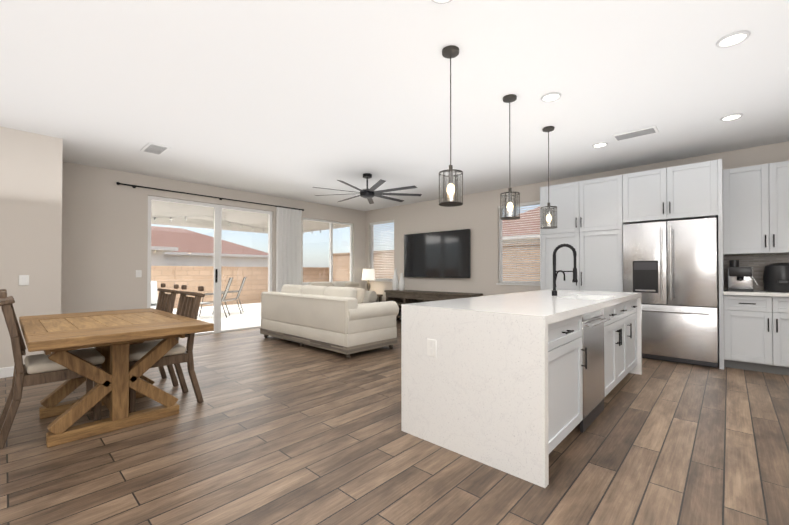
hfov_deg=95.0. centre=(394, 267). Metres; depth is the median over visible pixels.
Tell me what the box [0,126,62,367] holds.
wall
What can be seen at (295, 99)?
ceiling
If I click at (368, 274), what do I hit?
table lamp
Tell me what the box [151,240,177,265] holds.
neighbor house
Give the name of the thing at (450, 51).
pendant light
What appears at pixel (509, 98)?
pendant light
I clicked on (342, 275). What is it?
fence
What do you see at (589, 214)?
tall cabinet
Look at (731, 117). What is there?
recessed light
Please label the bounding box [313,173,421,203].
ceiling fan
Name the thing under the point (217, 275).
sliding glass door
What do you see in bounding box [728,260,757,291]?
coffee machine
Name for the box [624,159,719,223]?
upper cabinet
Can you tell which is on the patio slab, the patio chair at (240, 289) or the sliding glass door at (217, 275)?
the patio chair at (240, 289)
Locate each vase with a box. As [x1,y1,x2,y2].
[392,269,398,289]
[399,273,404,289]
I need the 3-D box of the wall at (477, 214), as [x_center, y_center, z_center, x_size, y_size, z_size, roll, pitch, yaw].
[2.874,-0.143,6.263,9.760,2.740,0.160,-1,-1,43]
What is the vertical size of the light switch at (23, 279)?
0.116 m
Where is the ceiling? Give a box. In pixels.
[0,0,788,210]
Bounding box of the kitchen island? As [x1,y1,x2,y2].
[401,243,641,487]
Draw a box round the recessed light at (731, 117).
[720,113,742,120]
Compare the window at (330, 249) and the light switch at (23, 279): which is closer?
the light switch at (23, 279)
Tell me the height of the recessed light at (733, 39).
0.021 m
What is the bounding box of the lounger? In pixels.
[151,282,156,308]
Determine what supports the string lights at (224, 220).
hanging from the roof
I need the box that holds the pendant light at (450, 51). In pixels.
[439,45,462,206]
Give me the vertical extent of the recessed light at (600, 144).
0.021 m
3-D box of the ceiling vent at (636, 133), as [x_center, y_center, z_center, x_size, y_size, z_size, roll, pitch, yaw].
[2.753,-1.526,4.143,0.420,0.015,0.240,-1,-1,43]
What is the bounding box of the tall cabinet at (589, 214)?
[540,174,623,291]
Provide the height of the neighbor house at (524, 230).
6.140 m
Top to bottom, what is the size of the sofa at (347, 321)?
0.932 m
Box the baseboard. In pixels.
[0,366,13,377]
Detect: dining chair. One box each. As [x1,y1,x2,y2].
[0,289,104,448]
[129,285,204,412]
[143,283,178,386]
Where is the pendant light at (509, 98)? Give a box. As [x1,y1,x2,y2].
[500,94,519,219]
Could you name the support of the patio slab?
on the ground
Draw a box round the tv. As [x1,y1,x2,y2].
[404,229,469,277]
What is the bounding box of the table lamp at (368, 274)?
[362,269,374,290]
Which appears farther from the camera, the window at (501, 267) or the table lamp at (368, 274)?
the table lamp at (368, 274)
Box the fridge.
[623,216,718,367]
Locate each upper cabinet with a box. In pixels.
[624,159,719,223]
[720,161,788,254]
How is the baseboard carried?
attached to the wall at (30, 204)
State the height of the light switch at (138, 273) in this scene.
0.116 m
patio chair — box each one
[199,277,232,316]
[212,277,245,314]
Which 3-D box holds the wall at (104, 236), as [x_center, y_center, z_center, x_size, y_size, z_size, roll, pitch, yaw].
[-2.872,-0.132,7.354,0.160,2.740,6.360,-1,-1,43]
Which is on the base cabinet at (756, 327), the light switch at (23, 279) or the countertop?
the countertop
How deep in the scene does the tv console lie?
7.79 m
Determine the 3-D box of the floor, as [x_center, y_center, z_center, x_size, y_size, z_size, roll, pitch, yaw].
[-0.497,1.241,2.720,9.920,0.100,9.920,-1,-1,43]
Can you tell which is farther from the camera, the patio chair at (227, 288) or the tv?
the patio chair at (227, 288)
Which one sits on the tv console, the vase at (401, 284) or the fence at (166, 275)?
the vase at (401, 284)
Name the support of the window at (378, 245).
in the wall at (477, 214)
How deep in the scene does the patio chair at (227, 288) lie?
9.67 m
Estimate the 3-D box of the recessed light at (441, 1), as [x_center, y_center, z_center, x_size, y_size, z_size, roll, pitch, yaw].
[0.274,-1.552,2.036,0.174,0.021,0.174,-1,-1,43]
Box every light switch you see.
[19,275,28,285]
[136,270,141,276]
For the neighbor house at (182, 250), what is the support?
on the ground
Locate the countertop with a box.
[724,291,788,298]
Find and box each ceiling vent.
[140,143,170,154]
[612,126,658,141]
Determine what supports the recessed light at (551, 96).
in the ceiling
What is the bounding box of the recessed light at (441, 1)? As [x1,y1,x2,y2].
[431,0,451,3]
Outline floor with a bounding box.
[0,320,788,524]
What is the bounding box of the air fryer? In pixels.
[763,263,788,291]
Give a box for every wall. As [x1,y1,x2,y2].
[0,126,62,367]
[61,161,365,313]
[365,141,788,301]
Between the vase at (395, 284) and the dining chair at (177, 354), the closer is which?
the dining chair at (177, 354)
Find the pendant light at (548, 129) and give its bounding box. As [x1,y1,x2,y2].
[540,126,556,228]
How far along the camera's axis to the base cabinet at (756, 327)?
4.16 m
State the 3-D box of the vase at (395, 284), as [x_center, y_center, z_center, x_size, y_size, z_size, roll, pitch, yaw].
[0.021,0.278,8.447,0.150,0.500,0.150,-1,-1,43]
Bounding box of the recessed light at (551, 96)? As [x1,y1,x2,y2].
[541,92,560,101]
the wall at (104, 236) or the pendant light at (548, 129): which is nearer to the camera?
the pendant light at (548, 129)
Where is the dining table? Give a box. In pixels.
[19,308,213,447]
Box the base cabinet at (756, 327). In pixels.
[720,291,788,374]
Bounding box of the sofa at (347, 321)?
[260,284,398,357]
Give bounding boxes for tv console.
[384,290,482,319]
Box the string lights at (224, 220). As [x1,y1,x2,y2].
[205,215,326,232]
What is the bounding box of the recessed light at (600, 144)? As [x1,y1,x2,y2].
[592,142,607,147]
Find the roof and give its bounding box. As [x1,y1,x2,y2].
[151,200,349,232]
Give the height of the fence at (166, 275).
1.480 m
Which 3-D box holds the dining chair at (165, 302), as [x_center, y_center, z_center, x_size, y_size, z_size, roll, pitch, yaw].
[-2.537,0.687,3.614,0.496,1.034,0.565,-1,-1,43]
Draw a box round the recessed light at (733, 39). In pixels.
[716,30,750,47]
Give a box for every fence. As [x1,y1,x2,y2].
[151,266,328,307]
[333,242,539,280]
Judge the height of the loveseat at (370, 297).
0.932 m
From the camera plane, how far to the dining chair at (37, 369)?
2.50 m
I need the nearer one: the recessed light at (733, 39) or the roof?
the recessed light at (733, 39)
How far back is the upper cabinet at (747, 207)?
4.35 m
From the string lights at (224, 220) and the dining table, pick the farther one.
the string lights at (224, 220)
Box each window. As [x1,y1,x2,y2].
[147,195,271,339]
[302,217,352,283]
[369,220,393,281]
[496,201,539,285]
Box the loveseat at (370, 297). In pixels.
[308,281,376,302]
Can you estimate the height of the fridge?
1.815 m
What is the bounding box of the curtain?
[116,182,303,291]
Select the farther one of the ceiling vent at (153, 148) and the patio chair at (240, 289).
the patio chair at (240, 289)
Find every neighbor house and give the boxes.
[151,226,267,266]
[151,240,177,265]
[502,207,539,243]
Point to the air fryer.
(775, 277)
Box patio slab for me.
[173,303,261,332]
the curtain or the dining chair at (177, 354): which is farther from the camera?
the curtain

